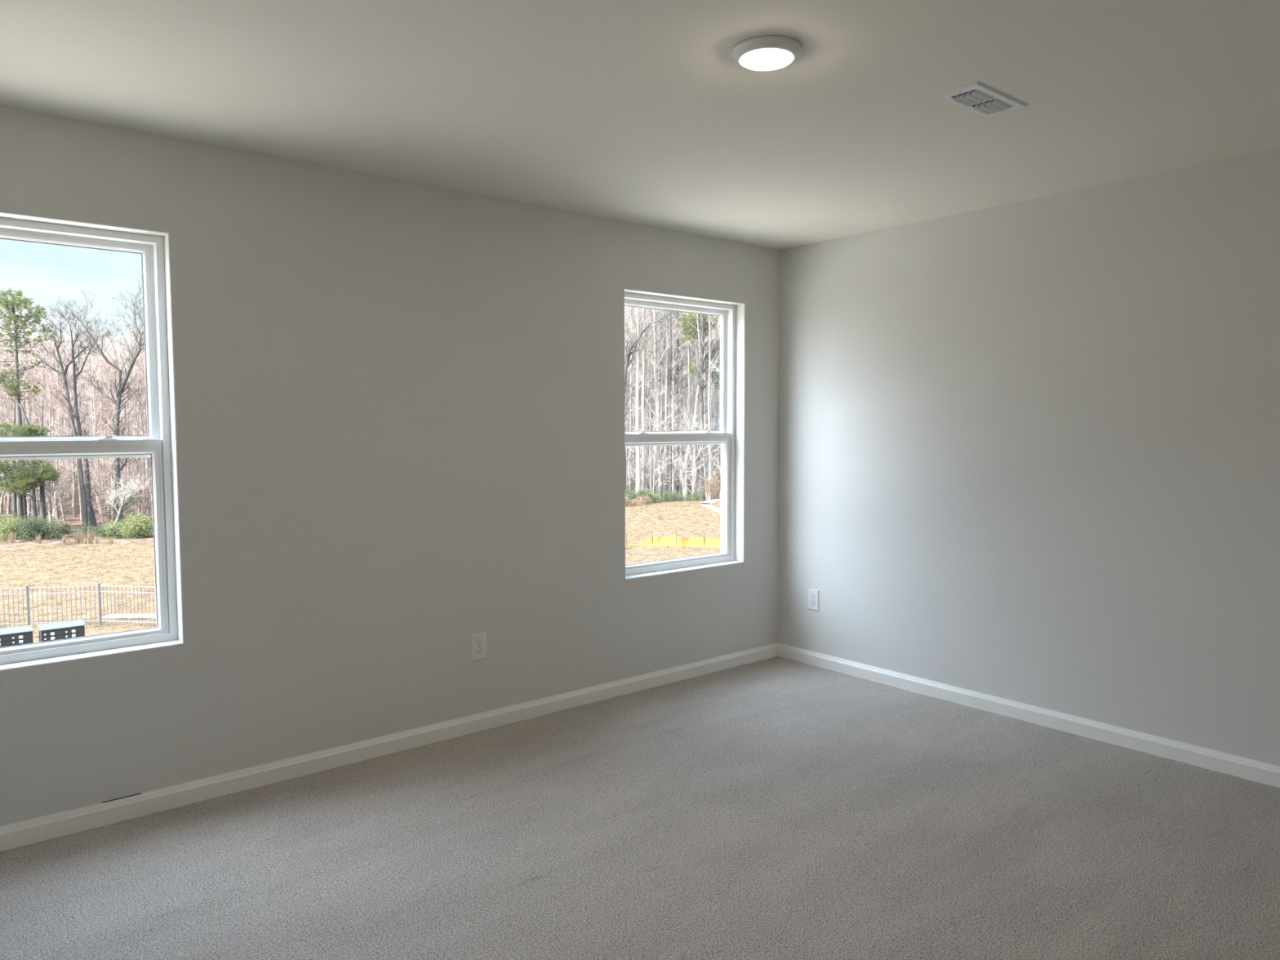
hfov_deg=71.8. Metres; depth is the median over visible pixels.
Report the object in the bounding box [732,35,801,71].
ceiling light
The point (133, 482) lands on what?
tree
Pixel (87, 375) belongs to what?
slender tree
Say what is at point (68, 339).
slender tree
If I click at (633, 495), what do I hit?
shrub
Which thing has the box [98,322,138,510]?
slender tree
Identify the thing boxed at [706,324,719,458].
slender tree
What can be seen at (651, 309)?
slender tree
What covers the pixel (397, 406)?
wall
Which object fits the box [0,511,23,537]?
shrub
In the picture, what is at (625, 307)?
slender tree
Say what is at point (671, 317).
slender tree
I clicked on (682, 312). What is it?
slender tree
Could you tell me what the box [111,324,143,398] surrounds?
slender tree
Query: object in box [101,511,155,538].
shrub
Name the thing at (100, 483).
undergrowth
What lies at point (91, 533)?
clump
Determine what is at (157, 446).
window
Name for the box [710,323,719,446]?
slender tree
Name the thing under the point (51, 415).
slender tree
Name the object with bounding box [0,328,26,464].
slender tree
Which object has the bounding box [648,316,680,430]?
slender tree
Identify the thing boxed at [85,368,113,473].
slender tree
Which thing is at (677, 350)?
tree
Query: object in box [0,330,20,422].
slender tree
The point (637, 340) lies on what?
forked tree
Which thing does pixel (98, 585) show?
picket fence
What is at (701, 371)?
forked tree
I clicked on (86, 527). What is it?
shrub
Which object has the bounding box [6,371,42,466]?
slender tree
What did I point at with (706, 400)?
slender tree
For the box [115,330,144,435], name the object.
slender tree
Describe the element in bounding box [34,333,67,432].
slender tree
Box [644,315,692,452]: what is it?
slender tree
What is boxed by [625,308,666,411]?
slender tree
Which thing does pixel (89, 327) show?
slender tree
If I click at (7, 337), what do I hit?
slender tree
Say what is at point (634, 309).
slender tree
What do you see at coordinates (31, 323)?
slender tree
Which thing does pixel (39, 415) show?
slender tree
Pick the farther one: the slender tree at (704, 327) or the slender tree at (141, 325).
the slender tree at (704, 327)
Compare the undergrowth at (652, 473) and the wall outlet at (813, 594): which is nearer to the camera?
the wall outlet at (813, 594)
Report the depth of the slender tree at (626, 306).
65.10 m
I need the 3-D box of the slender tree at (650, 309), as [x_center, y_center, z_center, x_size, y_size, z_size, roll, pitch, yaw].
[1.851,-10.238,73.195,5.107,22.922,5.543,-3,5,-41]
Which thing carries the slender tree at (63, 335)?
on the ground at (76, 522)
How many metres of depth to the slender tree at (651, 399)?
90.41 m
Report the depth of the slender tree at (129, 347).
54.85 m
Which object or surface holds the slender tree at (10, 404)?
on the ground at (76, 522)
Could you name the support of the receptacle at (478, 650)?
attached to the wall outlet at (478, 641)
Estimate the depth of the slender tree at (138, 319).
67.95 m
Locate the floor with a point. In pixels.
(777, 807)
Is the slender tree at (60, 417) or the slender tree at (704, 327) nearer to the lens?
the slender tree at (60, 417)
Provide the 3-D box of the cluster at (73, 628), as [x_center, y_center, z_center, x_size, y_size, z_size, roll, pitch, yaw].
[-11.133,3.568,17.070,0.750,1.602,0.390,-3,5,-40]
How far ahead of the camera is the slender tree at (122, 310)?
73.84 m
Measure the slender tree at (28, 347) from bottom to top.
10.553 m
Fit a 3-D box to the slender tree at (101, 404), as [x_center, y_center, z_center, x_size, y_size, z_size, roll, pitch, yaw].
[-36.095,-4.172,59.286,2.861,11.022,2.371,-3,5,-42]
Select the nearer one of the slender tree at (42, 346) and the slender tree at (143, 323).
the slender tree at (143, 323)
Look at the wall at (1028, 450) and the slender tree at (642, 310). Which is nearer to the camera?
the wall at (1028, 450)
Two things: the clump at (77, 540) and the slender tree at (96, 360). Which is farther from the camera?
the slender tree at (96, 360)
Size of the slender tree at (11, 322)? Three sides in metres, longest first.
13.038 x 3.160 x 2.969 m
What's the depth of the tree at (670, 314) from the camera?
63.94 m
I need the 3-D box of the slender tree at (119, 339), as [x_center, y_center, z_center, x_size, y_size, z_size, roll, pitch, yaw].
[-30.001,-3.271,51.511,1.995,10.944,3.716,1,4,22]
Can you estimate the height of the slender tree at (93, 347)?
10.602 m
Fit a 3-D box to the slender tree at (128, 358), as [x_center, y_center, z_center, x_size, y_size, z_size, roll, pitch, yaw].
[-41.658,-5.023,70.840,2.411,10.253,1.978,2,4,27]
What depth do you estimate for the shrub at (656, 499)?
60.43 m
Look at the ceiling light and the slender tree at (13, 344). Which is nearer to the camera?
the ceiling light
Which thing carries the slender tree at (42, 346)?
on the ground at (76, 522)
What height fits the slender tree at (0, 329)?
12.808 m
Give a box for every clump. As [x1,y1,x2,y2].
[6,532,17,543]
[31,533,46,543]
[60,533,68,543]
[62,536,72,543]
[71,528,84,543]
[79,533,87,543]
[82,527,95,543]
[93,534,101,543]
[106,535,115,543]
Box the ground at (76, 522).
[0,446,720,643]
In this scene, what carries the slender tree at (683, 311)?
on the ground at (76, 522)
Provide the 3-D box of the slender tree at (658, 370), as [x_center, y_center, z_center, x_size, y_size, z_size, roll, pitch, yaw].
[1.633,-8.092,71.216,3.435,18.901,3.731,2,4,36]
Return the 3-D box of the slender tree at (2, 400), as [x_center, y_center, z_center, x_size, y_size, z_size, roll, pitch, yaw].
[-43.623,-4.595,60.450,2.883,11.265,2.332,1,4,12]
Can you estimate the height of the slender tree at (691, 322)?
17.610 m
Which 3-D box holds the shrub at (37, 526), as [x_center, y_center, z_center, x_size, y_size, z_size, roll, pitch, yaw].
[-29.840,2.326,43.861,2.288,1.423,2.266,-3,5,-40]
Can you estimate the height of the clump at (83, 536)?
0.627 m
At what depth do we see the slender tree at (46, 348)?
52.61 m
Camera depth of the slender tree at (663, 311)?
75.89 m
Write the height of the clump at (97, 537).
0.492 m
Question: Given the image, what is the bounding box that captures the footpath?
[102,613,155,617]
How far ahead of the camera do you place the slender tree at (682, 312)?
81.54 m
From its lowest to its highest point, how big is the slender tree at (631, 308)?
17.483 m
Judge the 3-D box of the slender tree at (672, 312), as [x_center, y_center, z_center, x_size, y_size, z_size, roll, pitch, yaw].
[4.050,-9.028,69.960,4.024,21.140,4.494,-1,4,-17]
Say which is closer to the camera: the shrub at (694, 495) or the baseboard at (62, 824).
the baseboard at (62, 824)
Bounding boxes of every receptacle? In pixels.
[475,639,483,645]
[475,647,483,653]
[810,594,815,599]
[810,600,815,605]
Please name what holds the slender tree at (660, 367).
on the ground at (76, 522)
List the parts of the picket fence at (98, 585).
fence panel, post, fence panel, post, fence panel, post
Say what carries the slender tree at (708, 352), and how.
on the ground at (76, 522)
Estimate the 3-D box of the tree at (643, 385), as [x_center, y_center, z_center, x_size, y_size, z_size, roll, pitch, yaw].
[0.443,-8.585,65.357,3.225,20.761,2.781,0,4,-4]
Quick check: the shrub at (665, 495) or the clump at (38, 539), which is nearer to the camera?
the clump at (38, 539)
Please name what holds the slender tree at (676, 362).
on the ground at (76, 522)
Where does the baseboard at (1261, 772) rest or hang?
attached to the wall at (1028, 450)
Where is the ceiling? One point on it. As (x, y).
(642, 112)
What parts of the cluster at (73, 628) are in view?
mail door, mail door, frame, mail door, mail door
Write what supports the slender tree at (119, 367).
on the ground at (76, 522)
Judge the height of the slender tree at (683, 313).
16.906 m
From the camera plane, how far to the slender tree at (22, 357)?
67.82 m
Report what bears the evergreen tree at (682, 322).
on the ground at (76, 522)
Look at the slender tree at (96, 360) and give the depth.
62.30 m
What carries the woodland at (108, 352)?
on the ground at (76, 522)
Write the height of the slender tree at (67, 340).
11.359 m
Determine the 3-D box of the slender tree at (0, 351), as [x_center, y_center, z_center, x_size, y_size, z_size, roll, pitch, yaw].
[-41.749,-4.659,56.734,2.945,12.216,2.339,-1,4,-12]
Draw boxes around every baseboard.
[0,642,777,851]
[777,642,1279,787]
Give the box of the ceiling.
[0,0,1279,249]
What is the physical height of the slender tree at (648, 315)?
19.552 m
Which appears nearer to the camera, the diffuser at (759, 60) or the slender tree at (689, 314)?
the diffuser at (759, 60)
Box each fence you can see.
[0,582,158,626]
[625,528,720,547]
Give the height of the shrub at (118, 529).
0.906 m
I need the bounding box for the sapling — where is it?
[106,485,142,526]
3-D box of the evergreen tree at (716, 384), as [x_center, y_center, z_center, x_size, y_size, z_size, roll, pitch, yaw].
[5.760,-7.205,68.159,2.239,17.580,2.790,1,4,15]
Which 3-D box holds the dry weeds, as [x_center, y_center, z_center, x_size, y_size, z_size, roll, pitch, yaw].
[-0.306,1.357,58.388,2.447,1.029,2.275,0,4,2]
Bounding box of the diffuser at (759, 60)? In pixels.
[741,48,792,71]
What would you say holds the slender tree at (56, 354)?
on the ground at (76, 522)
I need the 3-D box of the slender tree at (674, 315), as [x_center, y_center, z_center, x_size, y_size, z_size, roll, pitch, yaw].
[3.475,-9.416,82.507,6.007,19.399,4.945,-1,4,-14]
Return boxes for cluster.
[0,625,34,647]
[36,619,85,642]
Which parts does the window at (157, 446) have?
sash, sash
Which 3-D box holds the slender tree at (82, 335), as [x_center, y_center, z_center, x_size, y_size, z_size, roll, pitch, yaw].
[-45.581,-6.584,75.061,3.550,12.322,2.863,3,6,27]
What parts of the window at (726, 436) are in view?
sash, sash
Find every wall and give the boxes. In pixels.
[0,105,780,826]
[777,148,1279,766]
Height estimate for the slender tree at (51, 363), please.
9.692 m
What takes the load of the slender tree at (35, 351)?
on the ground at (76, 522)
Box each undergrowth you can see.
[0,382,154,527]
[624,384,720,501]
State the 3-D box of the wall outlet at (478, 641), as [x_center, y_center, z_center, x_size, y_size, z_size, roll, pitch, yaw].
[-0.739,0.766,4.065,0.079,0.124,0.009,-3,5,-40]
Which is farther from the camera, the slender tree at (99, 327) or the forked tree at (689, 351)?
the slender tree at (99, 327)
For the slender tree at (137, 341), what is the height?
12.445 m
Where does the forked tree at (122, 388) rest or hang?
on the ground at (76, 522)
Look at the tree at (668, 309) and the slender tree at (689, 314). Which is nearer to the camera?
the tree at (668, 309)
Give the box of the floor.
[0,656,1279,959]
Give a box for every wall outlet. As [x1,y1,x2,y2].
[471,631,486,661]
[808,588,818,611]
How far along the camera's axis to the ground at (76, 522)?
36.35 m
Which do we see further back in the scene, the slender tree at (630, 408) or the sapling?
the slender tree at (630, 408)
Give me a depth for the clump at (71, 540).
42.38 m
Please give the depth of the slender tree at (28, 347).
77.18 m
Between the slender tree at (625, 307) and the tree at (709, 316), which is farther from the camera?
the slender tree at (625, 307)
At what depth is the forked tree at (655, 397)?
65.89 m
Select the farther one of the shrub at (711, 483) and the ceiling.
the shrub at (711, 483)
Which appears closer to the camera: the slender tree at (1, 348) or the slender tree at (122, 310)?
the slender tree at (1, 348)
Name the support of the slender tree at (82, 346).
on the ground at (76, 522)
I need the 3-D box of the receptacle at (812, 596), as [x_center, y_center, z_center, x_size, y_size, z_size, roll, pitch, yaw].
[1.008,0.680,5.158,0.003,0.027,0.034,-3,5,-40]
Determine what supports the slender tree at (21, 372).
on the ground at (76, 522)
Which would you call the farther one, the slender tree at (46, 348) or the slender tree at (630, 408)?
the slender tree at (630, 408)
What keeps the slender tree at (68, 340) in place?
on the ground at (76, 522)
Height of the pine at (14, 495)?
7.112 m
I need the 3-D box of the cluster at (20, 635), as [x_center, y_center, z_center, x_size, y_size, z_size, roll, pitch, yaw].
[-11.814,3.599,16.596,0.755,1.602,0.390,-3,5,-40]
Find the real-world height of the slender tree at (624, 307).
23.278 m
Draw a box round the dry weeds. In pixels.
[625,493,653,506]
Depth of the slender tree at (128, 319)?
70.67 m
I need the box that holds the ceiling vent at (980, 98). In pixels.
[936,81,1027,117]
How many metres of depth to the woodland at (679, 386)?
92.76 m
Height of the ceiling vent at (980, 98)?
0.012 m
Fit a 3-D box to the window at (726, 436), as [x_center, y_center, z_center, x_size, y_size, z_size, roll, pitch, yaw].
[0.192,-0.253,4.930,0.883,1.492,0.082,-3,5,-40]
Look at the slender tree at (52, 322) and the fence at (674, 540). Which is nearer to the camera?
the fence at (674, 540)
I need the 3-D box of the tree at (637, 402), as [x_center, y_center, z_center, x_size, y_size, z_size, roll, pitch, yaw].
[-0.007,-8.555,63.768,2.436,20.810,3.097,2,4,29]
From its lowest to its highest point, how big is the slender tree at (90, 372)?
12.228 m
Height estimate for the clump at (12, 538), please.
0.623 m
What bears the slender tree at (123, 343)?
on the ground at (76, 522)
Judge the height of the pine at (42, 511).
7.046 m
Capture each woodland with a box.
[0,315,152,467]
[624,307,720,472]
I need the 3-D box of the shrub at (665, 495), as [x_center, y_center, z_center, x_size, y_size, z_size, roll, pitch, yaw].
[1.614,1.171,63.137,2.387,1.068,1.921,-4,5,-44]
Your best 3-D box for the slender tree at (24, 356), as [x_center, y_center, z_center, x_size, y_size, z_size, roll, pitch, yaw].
[-45.527,-4.578,66.692,2.094,9.849,2.657,0,4,1]
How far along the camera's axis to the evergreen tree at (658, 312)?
73.94 m
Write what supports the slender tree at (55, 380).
on the ground at (76, 522)
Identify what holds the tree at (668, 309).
on the ground at (76, 522)
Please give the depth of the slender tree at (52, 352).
72.88 m
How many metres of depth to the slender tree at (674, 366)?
87.78 m
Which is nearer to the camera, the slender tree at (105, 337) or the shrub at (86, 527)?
the shrub at (86, 527)
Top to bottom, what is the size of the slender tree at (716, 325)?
15.984 m
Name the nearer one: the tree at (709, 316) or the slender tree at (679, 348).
the tree at (709, 316)
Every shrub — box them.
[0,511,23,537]
[0,515,32,539]
[12,513,64,542]
[50,521,75,534]
[71,524,106,537]
[97,524,128,538]
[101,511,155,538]
[625,485,653,504]
[639,488,662,503]
[654,488,679,502]
[666,488,702,502]
[693,468,720,499]
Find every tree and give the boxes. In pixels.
[0,285,55,533]
[0,328,13,492]
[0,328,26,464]
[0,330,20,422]
[0,337,22,421]
[0,337,33,424]
[0,344,31,424]
[0,347,16,428]
[0,347,30,435]
[0,351,9,412]
[0,363,35,511]
[0,369,13,497]
[0,399,61,521]
[1,330,32,464]
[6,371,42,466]
[8,372,32,466]
[11,321,44,421]
[13,295,113,529]
[13,355,57,422]
[18,312,59,433]
[18,329,51,421]
[19,323,46,423]
[19,346,47,426]
[22,333,55,491]
[24,360,55,491]
[25,346,52,425]
[25,346,56,430]
[26,363,52,432]
[27,458,70,528]
[31,367,69,502]
[32,337,72,499]
[34,305,80,488]
[34,321,79,495]
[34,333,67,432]
[35,318,95,511]
[40,339,80,428]
[40,351,57,435]
[43,335,88,490]
[44,380,57,435]
[45,339,78,461]
[47,345,90,517]
[51,338,84,506]
[52,299,120,526]
[52,372,91,520]
[58,275,147,525]
[62,346,100,473]
[69,320,114,464]
[75,331,115,502]
[77,327,108,431]
[77,340,121,495]
[80,327,117,417]
[82,334,114,433]
[84,359,139,508]
[84,374,111,462]
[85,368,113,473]
[88,360,120,475]
[91,346,120,471]
[93,329,141,462]
[93,351,139,435]
[93,361,127,433]
[97,466,153,528]
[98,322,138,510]
[98,376,137,514]
[99,337,122,434]
[102,341,148,518]
[102,357,131,478]
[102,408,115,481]
[109,350,145,514]
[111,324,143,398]
[111,358,129,471]
[113,319,143,458]
[115,324,146,500]
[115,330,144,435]
[115,341,137,465]
[117,310,146,435]
[119,367,144,476]
[120,323,149,466]
[123,342,146,432]
[126,319,150,479]
[128,346,146,498]
[130,360,149,436]
[132,382,146,432]
[624,305,641,431]
[624,305,653,492]
[624,306,648,497]
[624,306,649,500]
[624,306,666,420]
[624,306,691,488]
[624,306,708,471]
[624,307,634,355]
[624,307,665,485]
[625,306,653,431]
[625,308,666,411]
[625,309,657,418]
[626,307,658,392]
[627,307,687,498]
[628,307,666,490]
[629,310,664,488]
[629,315,653,457]
[629,318,662,431]
[634,309,675,469]
[635,309,686,490]
[640,308,682,469]
[640,315,692,493]
[641,310,688,480]
[641,311,675,391]
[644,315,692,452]
[647,357,665,468]
[648,308,697,497]
[648,311,662,491]
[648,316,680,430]
[651,309,680,495]
[652,310,684,456]
[652,315,691,395]
[657,310,686,495]
[658,310,694,495]
[662,311,709,478]
[662,317,683,395]
[664,314,719,499]
[667,322,718,402]
[667,347,683,427]
[667,365,691,417]
[671,311,695,485]
[671,327,714,487]
[673,312,719,501]
[674,312,719,472]
[674,314,718,423]
[675,311,694,425]
[675,311,719,497]
[676,312,707,493]
[678,311,696,479]
[682,311,719,500]
[682,315,719,497]
[684,317,719,478]
[685,319,719,397]
[691,324,719,453]
[693,313,719,500]
[704,326,719,497]
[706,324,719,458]
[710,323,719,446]
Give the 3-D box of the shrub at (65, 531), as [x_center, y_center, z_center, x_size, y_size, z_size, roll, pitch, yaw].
[-29.686,2.487,45.344,1.316,0.758,1.190,-3,5,-40]
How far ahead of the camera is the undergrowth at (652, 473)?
65.04 m
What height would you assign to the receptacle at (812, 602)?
0.027 m
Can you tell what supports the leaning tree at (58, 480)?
on the ground at (76, 522)
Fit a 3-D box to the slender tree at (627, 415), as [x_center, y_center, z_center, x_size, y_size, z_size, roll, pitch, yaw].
[-1.819,-7.133,67.099,4.847,17.666,5.544,1,4,11]
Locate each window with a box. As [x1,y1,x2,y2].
[0,217,177,664]
[624,292,735,575]
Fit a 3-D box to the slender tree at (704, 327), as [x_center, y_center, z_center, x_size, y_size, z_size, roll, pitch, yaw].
[4.894,-7.417,74.689,4.610,16.905,3.657,3,5,43]
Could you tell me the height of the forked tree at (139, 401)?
10.330 m
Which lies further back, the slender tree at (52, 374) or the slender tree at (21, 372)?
the slender tree at (21, 372)
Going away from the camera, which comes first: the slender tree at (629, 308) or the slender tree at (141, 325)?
the slender tree at (141, 325)
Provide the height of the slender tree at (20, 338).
10.383 m
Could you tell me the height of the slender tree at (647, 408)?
22.373 m
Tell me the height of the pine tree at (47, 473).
7.112 m
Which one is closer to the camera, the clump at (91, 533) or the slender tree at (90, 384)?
the clump at (91, 533)
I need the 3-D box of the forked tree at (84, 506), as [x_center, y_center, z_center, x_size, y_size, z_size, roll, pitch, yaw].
[-30.124,-3.425,46.304,5.121,12.545,2.392,0,4,-1]
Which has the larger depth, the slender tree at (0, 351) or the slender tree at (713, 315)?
the slender tree at (713, 315)
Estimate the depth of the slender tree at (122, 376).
52.06 m
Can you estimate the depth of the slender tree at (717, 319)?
70.76 m
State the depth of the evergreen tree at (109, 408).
61.50 m
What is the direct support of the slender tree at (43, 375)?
on the ground at (76, 522)
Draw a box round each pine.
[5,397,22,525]
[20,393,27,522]
[40,399,47,528]
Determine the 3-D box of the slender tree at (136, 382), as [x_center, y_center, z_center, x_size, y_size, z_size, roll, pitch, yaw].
[-34.821,-2.923,61.561,1.649,7.991,2.453,-2,4,-25]
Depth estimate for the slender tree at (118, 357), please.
58.24 m
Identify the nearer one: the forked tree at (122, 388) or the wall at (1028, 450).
the wall at (1028, 450)
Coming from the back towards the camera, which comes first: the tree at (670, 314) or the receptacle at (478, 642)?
the tree at (670, 314)
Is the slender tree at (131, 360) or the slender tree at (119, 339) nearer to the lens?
the slender tree at (119, 339)
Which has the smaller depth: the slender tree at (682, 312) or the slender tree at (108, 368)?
the slender tree at (108, 368)
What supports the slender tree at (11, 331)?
on the ground at (76, 522)
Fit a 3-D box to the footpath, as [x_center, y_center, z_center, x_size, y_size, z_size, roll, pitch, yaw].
[-8.939,3.972,24.729,13.776,0.291,0.914,1,4,12]
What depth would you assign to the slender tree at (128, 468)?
52.25 m
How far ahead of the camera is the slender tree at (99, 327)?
77.01 m
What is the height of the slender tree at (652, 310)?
22.639 m
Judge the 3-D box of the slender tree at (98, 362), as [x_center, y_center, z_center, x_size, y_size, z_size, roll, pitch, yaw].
[-36.224,-3.455,60.265,2.274,9.336,1.869,-3,5,-43]
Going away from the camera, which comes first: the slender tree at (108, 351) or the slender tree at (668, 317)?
the slender tree at (108, 351)
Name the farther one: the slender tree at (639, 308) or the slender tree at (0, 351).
the slender tree at (639, 308)
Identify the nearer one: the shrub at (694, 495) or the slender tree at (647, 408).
the shrub at (694, 495)
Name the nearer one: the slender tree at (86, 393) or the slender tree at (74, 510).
the slender tree at (74, 510)
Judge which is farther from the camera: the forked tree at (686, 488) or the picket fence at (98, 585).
the forked tree at (686, 488)
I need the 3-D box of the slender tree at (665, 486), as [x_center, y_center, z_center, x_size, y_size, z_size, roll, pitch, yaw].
[2.329,-10.059,68.814,4.917,23.384,5.436,-1,4,-15]
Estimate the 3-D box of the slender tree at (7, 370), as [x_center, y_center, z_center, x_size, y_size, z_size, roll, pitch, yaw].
[-41.993,-3.056,58.188,1.645,8.629,2.089,1,4,11]
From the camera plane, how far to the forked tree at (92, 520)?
47.45 m
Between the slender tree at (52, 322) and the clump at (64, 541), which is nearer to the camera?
the clump at (64, 541)
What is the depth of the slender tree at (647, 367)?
69.02 m
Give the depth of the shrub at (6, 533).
43.55 m
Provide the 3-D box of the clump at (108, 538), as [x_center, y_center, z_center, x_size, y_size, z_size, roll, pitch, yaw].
[-25.338,2.856,42.376,0.416,0.425,0.510,1,4,19]

